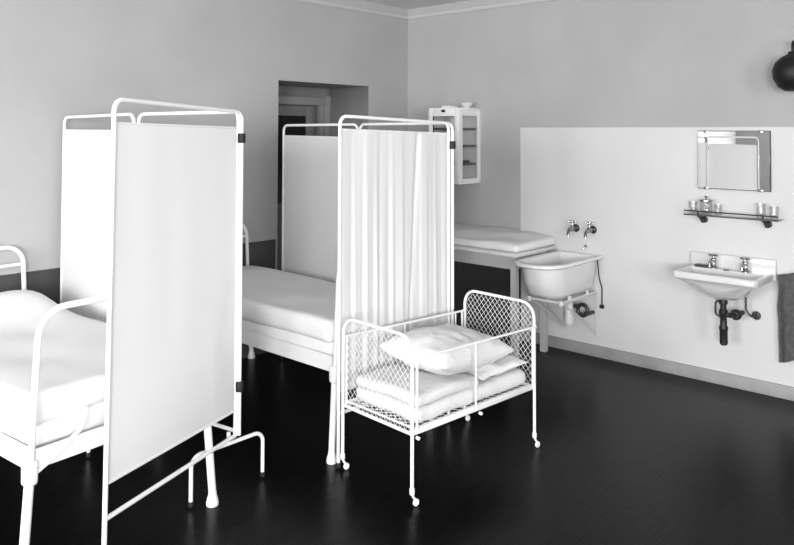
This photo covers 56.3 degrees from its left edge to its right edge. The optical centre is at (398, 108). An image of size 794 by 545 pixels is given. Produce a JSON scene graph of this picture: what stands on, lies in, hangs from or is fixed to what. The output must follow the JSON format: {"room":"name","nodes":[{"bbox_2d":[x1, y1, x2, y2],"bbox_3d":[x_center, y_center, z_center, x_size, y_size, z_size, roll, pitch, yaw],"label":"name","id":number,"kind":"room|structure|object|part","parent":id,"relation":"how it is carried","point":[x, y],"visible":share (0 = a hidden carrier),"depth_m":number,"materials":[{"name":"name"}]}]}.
{"room":"hospital room","nodes":[
{"label":"hospital room","id":0,"kind":"room"},
{"bbox_2d":[0,0,407,274],"bbox_3d":[-3.308,0.401,3.849,0.530,2.930,9.900,-2,-2,42],"label":"wall","id":1,"kind":"structure","parent":0,"point":[59,59],"depth_m":5.31,"materials":[{"name":"grey paint"}]},
{"bbox_2d":[0,239,275,358],"bbox_3d":[-3.114,1.418,3.634,0.005,0.885,9.495,-2,-2,42],"label":"trim","id":2,"kind":"structure","parent":1,"relation":"attached to","point":[46,282],"depth_m":4.68,"materials":[{"name":"black paint"}]},
{"bbox_2d":[277,105,313,270],"bbox_3d":[-1.088,0.962,6.747,0.115,1.985,0.843,-2,-2,42],"label":"door","id":3,"kind":"structure","parent":1,"relation":"in","point":[287,114],"depth_m":6.85,"materials":[{"name":"grey paint"}]},
{"bbox_3d":[-1.111,0.466,6.792,0.008,0.800,0.653,-2,-2,42],"label":"glass","id":4,"kind":"part","parent":3,"relation":"part of","materials":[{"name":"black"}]},
{"bbox_2d":[278,96,330,135],"bbox_3d":[-1.044,0.920,6.756,0.110,2.090,1.035,-2,-2,42],"label":"trim","id":5,"kind":"structure","parent":1,"relation":"attached to","point":[323,104],"depth_m":7.08,"materials":[{"name":"grey paint"}]},
{"bbox_2d":[295,0,551,19],"bbox_3d":[0.591,-1.125,0.354,10.000,0.085,9.500,-2,-2,42],"label":"trim","id":6,"kind":"structure","parent":1,"relation":"attached to","point":[356,5],"depth_m":6.74,"materials":[{"name":"grey"}]},
{"bbox_2d":[278,85,328,135],"bbox_3d":[-1.139,0.503,6.857,0.090,2.930,1.643,-2,-2,42],"label":"wall","id":7,"kind":"structure","parent":0,"point":[296,91],"depth_m":7.08,"materials":[{"name":"grey paint"}]},
{"bbox_2d":[0,327,793,544],"bbox_3d":[-0.008,1.851,0.797,12.000,0.150,9.900,-2,-2,42],"label":"floor","id":8,"kind":"structure","parent":0,"point":[627,454],"depth_m":3.76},
{"bbox_2d":[0,245,218,544],"bbox_3d":[-1.832,1.327,3.661,1.785,1.073,0.949,-1,-2,37],"label":"hospital bed","id":9,"kind":"object","parent":8,"relation":"on","point":[32,461],"visible":0.42,"depth_m":2.89,"materials":[{"name":"white metal"}]},
{"bbox_3d":[-2.520,1.135,4.188,0.027,0.649,0.856,-1,-2,37],"label":"head frame","id":10,"kind":"part","parent":9,"relation":"part of","materials":[{"name":"white metal"}]},
{"bbox_3d":[-2.073,1.351,3.351,1.675,0.085,0.054,-1,-2,37],"label":"rail","id":11,"kind":"part","parent":9,"relation":"part of","materials":[{"name":"white metal"}]},
{"bbox_3d":[-1.407,1.597,2.792,0.037,0.383,0.069,0,-2,15],"label":"leg","id":12,"kind":"part","parent":9,"relation":"part of","materials":[{"name":"white metal"}]},
{"bbox_2d":[0,401,104,448],"bbox_3d":[-1.838,1.289,3.668,1.655,0.149,0.811,-1,-2,37],"label":"mattress","id":13,"kind":"object","parent":9,"relation":"on","point":[57,429],"visible":0.09,"depth_m":2.96,"materials":[{"name":"white fabric"}]},
{"bbox_2d":[0,290,111,429],"bbox_3d":[-1.832,1.141,3.668,1.645,0.264,0.861,-1,-2,37],"label":"bedspread","id":14,"kind":"object","parent":13,"relation":"on","point":[73,346],"visible":0.56,"depth_m":3.33,"materials":[{"name":"white fabric"}]},
{"bbox_3d":[-1.152,1.103,3.155,0.027,0.654,0.856,-1,-2,37],"label":"foot frame","id":15,"kind":"part","parent":9,"relation":"part of","materials":[{"name":"white metal"}]},
{"bbox_3d":[-1.171,1.352,3.160,0.054,0.075,0.790,-1,-2,37],"label":"rail","id":16,"kind":"part","parent":9,"relation":"part of","materials":[{"name":"white metal"}]},
{"bbox_3d":[-0.889,1.621,3.478,0.069,0.383,0.037,1,-2,-31],"label":"leg","id":17,"kind":"part","parent":9,"relation":"part of","materials":[{"name":"white metal"}]},
{"bbox_2d":[60,97,264,544],"bbox_3d":[-1.250,0.932,3.946,0.863,1.884,2.111,1,-2,-29],"label":"folding screen","id":18,"kind":"object","parent":8,"relation":"on","point":[152,213],"visible":0.91,"depth_m":3.28,"materials":[{"name":"white fabric"}]},
{"bbox_3d":[-1.799,0.134,4.416,0.818,0.013,0.009,-1,-2,41],"label":"curtain rod","id":19,"kind":"part","parent":18,"relation":"part of","materials":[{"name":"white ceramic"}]},
{"bbox_2d":[63,129,115,322],"bbox_3d":[-1.801,0.818,4.394,0.802,1.385,0.003,-1,-2,41],"label":"curtain","id":20,"kind":"object","parent":18,"relation":"hanging from","point":[86,153],"depth_m":4.47,"materials":[{"name":"white fabric"}]},
{"bbox_3d":[-1.801,0.949,4.390,0.850,1.836,0.020,-1,-2,41],"label":"panel frame","id":21,"kind":"part","parent":18,"relation":"part of","materials":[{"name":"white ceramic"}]},
{"bbox_3d":[-0.958,0.900,3.246,0.020,1.865,0.905,-1,-2,21],"label":"panel frame","id":22,"kind":"part","parent":18,"relation":"part of","materials":[{"name":"white metal"}]},
{"bbox_3d":[-0.959,1.456,3.228,0.009,0.032,0.865,-1,-2,21],"label":"curtain rod","id":23,"kind":"part","parent":18,"relation":"part of","materials":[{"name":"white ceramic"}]},
{"bbox_2d":[108,122,236,484],"bbox_3d":[-0.957,0.770,3.252,0.003,1.409,0.852,-1,-2,21],"label":"curtain","id":24,"kind":"object","parent":18,"relation":"hanging from","point":[172,273],"depth_m":3.18,"materials":[{"name":"white fabric"}]},
{"bbox_3d":[-0.952,0.079,3.282,0.009,0.022,0.853,-1,-2,21],"label":"curtain rod","id":25,"kind":"part","parent":18,"relation":"part of","materials":[{"name":"white metal"}]},
{"bbox_3d":[-1.123,0.812,3.900,0.845,1.598,0.020,-1,-2,35],"label":"panel frame","id":26,"kind":"part","parent":18,"relation":"part of","materials":[{"name":"white fabric"}]},
{"bbox_2d":[242,224,434,464],"bbox_3d":[-0.749,1.368,4.850,1.860,1.073,0.871,-2,-2,42],"label":"hospital bed","id":27,"kind":"object","parent":8,"relation":"on","point":[308,356],"visible":0.16,"depth_m":4.10,"materials":[{"name":"white metal"}]},
{"bbox_3d":[-1.415,1.179,5.463,0.027,0.649,0.778,-2,-2,42],"label":"head frame","id":28,"kind":"part","parent":27,"relation":"part of","materials":[{"name":"white metal"}]},
{"bbox_3d":[-0.991,1.393,4.592,1.750,0.085,0.054,-2,-2,42],"label":"rail","id":29,"kind":"part","parent":27,"relation":"part of","materials":[{"name":"white metal"}]},
{"bbox_2d":[242,319,333,355],"bbox_3d":[-0.754,1.329,4.857,1.730,0.148,0.734,-2,-2,42],"label":"mattress","id":30,"kind":"object","parent":27,"relation":"on","point":[297,339],"visible":0.05,"depth_m":4.25,"materials":[{"name":"white fabric"}]},
{"bbox_2d":[242,265,335,342],"bbox_3d":[-0.749,1.234,4.855,1.720,0.155,0.783,-2,-2,42],"label":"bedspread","id":31,"kind":"object","parent":30,"relation":"on","point":[291,302],"visible":0.55,"depth_m":4.49,"materials":[{"name":"white fabric"}]},
{"bbox_3d":[-0.350,1.637,3.950,0.037,0.383,0.069,-1,-2,20],"label":"leg","id":32,"kind":"part","parent":27,"relation":"part of","materials":[{"name":"white metal"}]},
{"bbox_3d":[-0.090,1.141,4.260,0.027,0.654,0.778,-2,-2,42],"label":"foot frame","id":33,"kind":"part","parent":27,"relation":"part of","materials":[{"name":"white metal"}]},
{"bbox_2d":[280,115,455,467],"bbox_3d":[-0.587,0.982,4.802,1.749,1.842,0.997,-2,-2,42],"label":"folding screen","id":34,"kind":"object","parent":8,"relation":"on","point":[373,210],"visible":0.9,"depth_m":4.31,"materials":[{"name":"white fabric"}]},
{"bbox_3d":[-0.592,0.212,5.482,0.818,0.019,0.009,-2,-3,43],"label":"curtain rod","id":35,"kind":"part","parent":34,"relation":"part of","materials":[{"name":"white metal"}]},
{"bbox_2d":[284,135,341,282],"bbox_3d":[-0.594,0.874,5.461,0.802,1.346,0.003,-2,-3,43],"label":"curtain","id":36,"kind":"object","parent":34,"relation":"hanging from","point":[310,162],"depth_m":5.52,"materials":[{"name":"white fabric"}]},
{"bbox_3d":[-0.594,1.008,5.457,0.849,1.792,0.020,-2,-3,43],"label":"panel frame","id":37,"kind":"part","parent":34,"relation":"part of","materials":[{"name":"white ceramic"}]},
{"bbox_3d":[-0.006,0.954,4.217,0.020,1.823,0.905,-2,-3,44],"label":"panel frame","id":38,"kind":"part","parent":34,"relation":"part of","materials":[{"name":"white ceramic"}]},
{"bbox_2d":[341,128,446,389],"bbox_3d":[-0.008,0.813,4.224,0.024,1.391,0.855,-2,-3,44],"label":"curtain","id":39,"kind":"object","parent":34,"relation":"hanging from","point":[394,183],"depth_m":4.18,"materials":[{"name":"white fabric"}]},
{"bbox_3d":[-0.004,0.135,4.243,0.009,0.032,0.874,-2,-3,44],"label":"curtain rod","id":40,"kind":"part","parent":34,"relation":"part of","materials":[{"name":"white metal"}]},
{"bbox_3d":[0.026,0.989,4.846,0.019,1.795,0.881,2,-3,-44],"label":"panel frame","id":41,"kind":"part","parent":34,"relation":"part of","materials":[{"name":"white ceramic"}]},
{"bbox_2d":[450,139,450,323],"bbox_3d":[0.026,0.854,4.850,0.004,1.349,0.832,2,-3,-44],"label":"curtain","id":42,"kind":"object","parent":34,"relation":"hanging from","point":[450,139],"depth_m":4.56,"materials":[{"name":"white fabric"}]},
{"bbox_2d":[340,290,539,505],"bbox_3d":[0.244,1.478,3.990,0.998,0.804,0.554,2,-3,-43],"label":"crib","id":43,"kind":"object","parent":8,"relation":"on","point":[345,403],"visible":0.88,"depth_m":3.78,"materials":[{"name":"white metal"}]},
{"bbox_3d":[0.060,1.547,4.166,0.928,0.030,0.012,2,-3,-43],"label":"rail","id":44,"kind":"part","parent":43,"relation":"part of","materials":[{"name":"white metal"}]},
{"bbox_2d":[356,368,524,422],"bbox_3d":[0.239,1.486,3.990,0.864,0.092,0.482,2,-3,-43],"label":"mattress","id":45,"kind":"object","parent":43,"relation":"on","point":[493,385],"visible":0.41,"depth_m":3.75,"materials":[{"name":"white fabric"}]},
{"bbox_2d":[356,362,478,405],"bbox_3d":[0.099,1.418,3.869,0.508,0.093,0.498,2,-3,-43],"label":"quilt","id":46,"kind":"object","parent":45,"relation":"on","point":[432,387],"visible":0.73,"depth_m":3.74,"materials":[{"name":"white fabric"}]},
{"bbox_2d":[463,355,529,380],"bbox_3d":[0.439,1.420,4.153,0.380,0.080,0.440,2,-2,-40],"label":"pillow","id":47,"kind":"object","parent":45,"relation":"on","point":[508,362],"visible":0.3,"depth_m":4.00,"materials":[{"name":"white fabric"}]},
{"bbox_2d":[377,324,515,374],"bbox_3d":[0.263,1.295,4.005,0.469,0.216,0.630,-2,-2,42],"label":"pillow","id":48,"kind":"object","parent":47,"relation":"on","point":[425,340],"visible":0.91,"depth_m":3.86,"materials":[{"name":"white fabric"}]},
{"bbox_3d":[0.402,1.536,3.803,0.928,0.030,0.012,2,-3,-43],"label":"rail","id":49,"kind":"part","parent":43,"relation":"part of","materials":[{"name":"white metal"}]},
{"bbox_2d":[454,245,556,357],"bbox_3d":[0.626,1.538,6.231,1.243,0.828,0.603,-2,-2,42],"label":"table","id":50,"kind":"object","parent":8,"relation":"on","point":[473,255],"visible":0.36,"depth_m":5.79,"materials":[{"name":"paint"}]},
{"bbox_2d":[454,223,554,252],"bbox_3d":[0.652,1.072,6.241,1.182,0.103,0.580,-2,-2,42],"label":"pad","id":51,"kind":"object","parent":50,"relation":"on","point":[494,238],"visible":0.62,"depth_m":5.97,"materials":[{"name":"white fabric"}]},
{"bbox_3d":[0.880,1.533,5.639,0.046,0.802,0.046,-2,-2,42],"label":"leg","id":52,"kind":"part","parent":50,"relation":"part of","materials":[{"name":"paint"}]},
{"bbox_3d":[1.162,1.544,5.948,0.046,0.802,0.046,-2,-2,42],"label":"leg","id":53,"kind":"part","parent":50,"relation":"part of","materials":[{"name":"paint"}]},
{"bbox_2d":[361,0,468,8],"bbox_3d":[0.000,-1.227,0.896,12.000,0.150,9.900,-2,-2,42],"label":"ceiling","id":54,"kind":"structure","parent":0,"point":[406,4],"depth_m":6.75,"materials":[{"name":"white paint"}]},
{"bbox_2d":[408,0,793,229],"bbox_3d":[3.924,0.417,3.828,10.200,2.930,0.200,-2,-2,42],"label":"wall","id":55,"kind":"structure","parent":0,"point":[554,63],"depth_m":5.92,"materials":[{"name":"grey paint"}]},
{"bbox_2d":[429,107,479,183],"bbox_3d":[0.491,0.331,6.604,0.345,0.665,0.318,-2,-2,42],"label":"upper cabinet","id":56,"kind":"object","parent":55,"relation":"attached to","point":[465,122],"visible":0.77,"depth_m":6.59,"materials":[{"name":"white metal"}]},
{"bbox_3d":[0.396,0.327,6.499,0.341,0.657,0.019,-2,-2,42],"label":"door","id":57,"kind":"part","parent":56,"relation":"part of","materials":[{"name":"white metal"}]},
{"bbox_2d":[434,128,475,129],"bbox_3d":[0.497,0.185,6.621,0.309,0.018,0.272,-2,-2,42],"label":"shelf","id":58,"kind":"object","parent":56,"relation":"attached to","point":[434,128],"depth_m":6.52,"materials":[{"name":"grey"}]},
{"bbox_2d":[454,163,475,165],"bbox_3d":[0.496,0.495,6.611,0.309,0.018,0.272,-2,-2,42],"label":"shelf","id":59,"kind":"object","parent":56,"relation":"attached to","point":[455,164],"depth_m":6.47,"materials":[{"name":"grey"}]},
{"bbox_2d":[460,103,472,107],"bbox_3d":[0.603,-0.025,6.581,0.120,0.046,0.120,-2,-2,42],"label":"bowl","id":60,"kind":"object","parent":56,"relation":"on","point":[465,105],"visible":0.93,"depth_m":6.54,"materials":[{"name":"grey ceramic"}]},
{"bbox_2d":[454,261,520,336],"bbox_3d":[0.557,1.525,6.714,1.291,0.885,0.005,-2,-2,42],"label":"trim","id":61,"kind":"structure","parent":55,"relation":"attached to","point":[468,277],"depth_m":6.54,"materials":[{"name":"black paint"}]},
{"bbox_2d":[514,250,603,334],"bbox_3d":[1.199,1.454,5.614,0.393,0.629,0.772,-2,-2,42],"label":"tub","id":62,"kind":"object","parent":55,"relation":"attached to","point":[560,274],"visible":1,"depth_m":5.56,"materials":[{"name":"white ceramic"}]},
{"bbox_2d":[514,250,602,298],"bbox_3d":[1.195,1.280,5.618,0.390,0.279,0.764,-2,-2,42],"label":"basin","id":63,"kind":"object","parent":62,"relation":"in","point":[560,274],"depth_m":5.51,"materials":[{"name":"white ceramic"}]},
{"bbox_3d":[1.559,1.357,5.761,0.056,0.366,0.011,1,-2,-29],"label":"chain rod","id":64,"kind":"part","parent":62,"relation":"part of","materials":[{"name":"grey metal"}]},
{"bbox_2d":[567,220,579,236],"bbox_3d":[1.373,0.953,5.891,0.076,0.124,0.142,-2,-2,42],"label":"tap","id":65,"kind":"object","parent":55,"relation":"attached to","point":[575,227],"visible":1,"depth_m":5.88,"materials":[{"name":"grey metal"}]},
{"bbox_3d":[1.369,0.961,5.885,0.039,0.107,0.127,-2,-2,42],"label":"spout","id":66,"kind":"part","parent":65,"relation":"part of","materials":[{"name":"silver metal"}]},
{"bbox_2d":[584,222,596,238],"bbox_3d":[1.484,0.950,5.790,0.076,0.124,0.142,-2,-2,42],"label":"tap","id":67,"kind":"object","parent":55,"relation":"attached to","point":[591,229],"visible":1,"depth_m":5.78,"materials":[{"name":"grey metal"}]},
{"bbox_3d":[1.480,0.958,5.784,0.039,0.107,0.127,-2,-2,42],"label":"spout","id":68,"kind":"part","parent":67,"relation":"part of","materials":[{"name":"silver metal"}]},
{"bbox_2d":[519,329,793,400],"bbox_3d":[4.232,1.824,3.344,8.750,0.088,0.018,-2,-2,42],"label":"baseboard","id":69,"kind":"structure","parent":55,"relation":"attached to","point":[694,372],"depth_m":5.38,"materials":[{"name":"grey paint"}]},
{"bbox_2d":[520,127,793,386],"bbox_3d":[4.257,0.974,3.367,8.709,1.790,0.006,-2,-2,42],"label":"wall panel","id":70,"kind":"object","parent":55,"relation":"attached to","point":[636,185],"depth_m":5.50,"materials":[{"name":"white paint"}]},
{"bbox_2d":[673,251,776,345],"bbox_3d":[2.180,1.295,4.978,0.563,0.581,0.390,-2,-2,42],"label":"basin","id":71,"kind":"object","parent":55,"relation":"attached to","point":[725,278],"visible":1,"depth_m":4.96,"materials":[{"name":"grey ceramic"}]},
{"bbox_3d":[2.124,1.100,5.200,0.089,0.010,0.054,-2,-2,42],"label":"soap dish","id":72,"kind":"part","parent":71,"relation":"part of","materials":[{"name":"grey metal"}]},
{"bbox_2d":[708,254,717,267],"bbox_3d":[2.165,1.056,5.125,0.064,0.093,0.118,-2,-2,42],"label":"tap","id":73,"kind":"object","parent":71,"relation":"on","point":[712,258],"depth_m":5.13,"materials":[{"name":"silver metal"}]},
{"bbox_2d":[740,257,750,271],"bbox_3d":[2.320,1.052,4.984,0.064,0.093,0.118,-2,-2,42],"label":"tap","id":74,"kind":"object","parent":71,"relation":"on","point":[745,262],"depth_m":4.99,"materials":[{"name":"silver metal"}]},
{"bbox_2d":[684,210,782,227],"bbox_3d":[2.283,0.760,5.077,0.618,0.094,0.132,-2,-2,42],"label":"glass shelf","id":75,"kind":"object","parent":55,"relation":"attached to","point":[767,222],"visible":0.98,"depth_m":5.03,"materials":[{"name":"white"}]},
{"bbox_2d":[699,196,712,214],"bbox_3d":[2.152,0.678,5.194,0.090,0.130,0.090,-2,-2,42],"label":"jar","id":76,"kind":"object","parent":75,"relation":"on","point":[705,199],"visible":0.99,"depth_m":5.17,"materials":[{"name":"clear glass"}]},
{"bbox_3d":[2.152,0.633,5.196,0.090,0.040,0.090,-2,-2,42],"label":"lid","id":77,"kind":"part","parent":76,"relation":"part of","materials":[{"name":"silver metal"}]},
{"bbox_3d":[2.243,0.715,5.035,0.613,0.009,0.009,-2,-2,42],"label":"rail","id":78,"kind":"part","parent":75,"relation":"part of","materials":[{"name":"grey metal"}]},
{"bbox_3d":[2.281,0.743,5.076,0.613,0.007,0.124,-2,-2,42],"label":"shelf glass","id":79,"kind":"part","parent":75,"relation":"part of","materials":[{"name":"white"}]},
{"bbox_2d":[697,130,770,191],"bbox_3d":[2.312,0.361,5.131,0.484,0.416,0.020,-2,-4,42],"label":"mirror","id":80,"kind":"object","parent":55,"relation":"attached to","point":[727,160],"visible":1,"depth_m":5.12,"materials":[{"name":"silver mirror"}]},
{"bbox_2d":[691,251,776,280],"bbox_3d":[2.301,1.085,5.118,0.563,0.140,0.030,-2,-2,42],"label":"backsplash","id":81,"kind":"structure","parent":55,"relation":"attached to","point":[723,260],"depth_m":5.09,"materials":[{"name":"grey ceramic"}]},
{"bbox_2d":[772,40,793,90],"bbox_3d":[2.541,-0.277,4.758,0.244,0.342,0.323,-2,-2,42],"label":"wall lamp","id":82,"kind":"object","parent":55,"relation":"attached to","point":[783,68],"visible":1,"depth_m":4.68,"materials":[{"name":"black metal"}]},
{"bbox_2d":[777,273,793,362],"bbox_3d":[2.607,1.352,4.804,0.281,0.645,0.069,-2,-2,42],"label":"towel","id":83,"kind":"object","parent":55,"relation":"hanging from","point":[785,304],"visible":1,"depth_m":4.84,"materials":[{"name":"grey fabric"}]}
]}

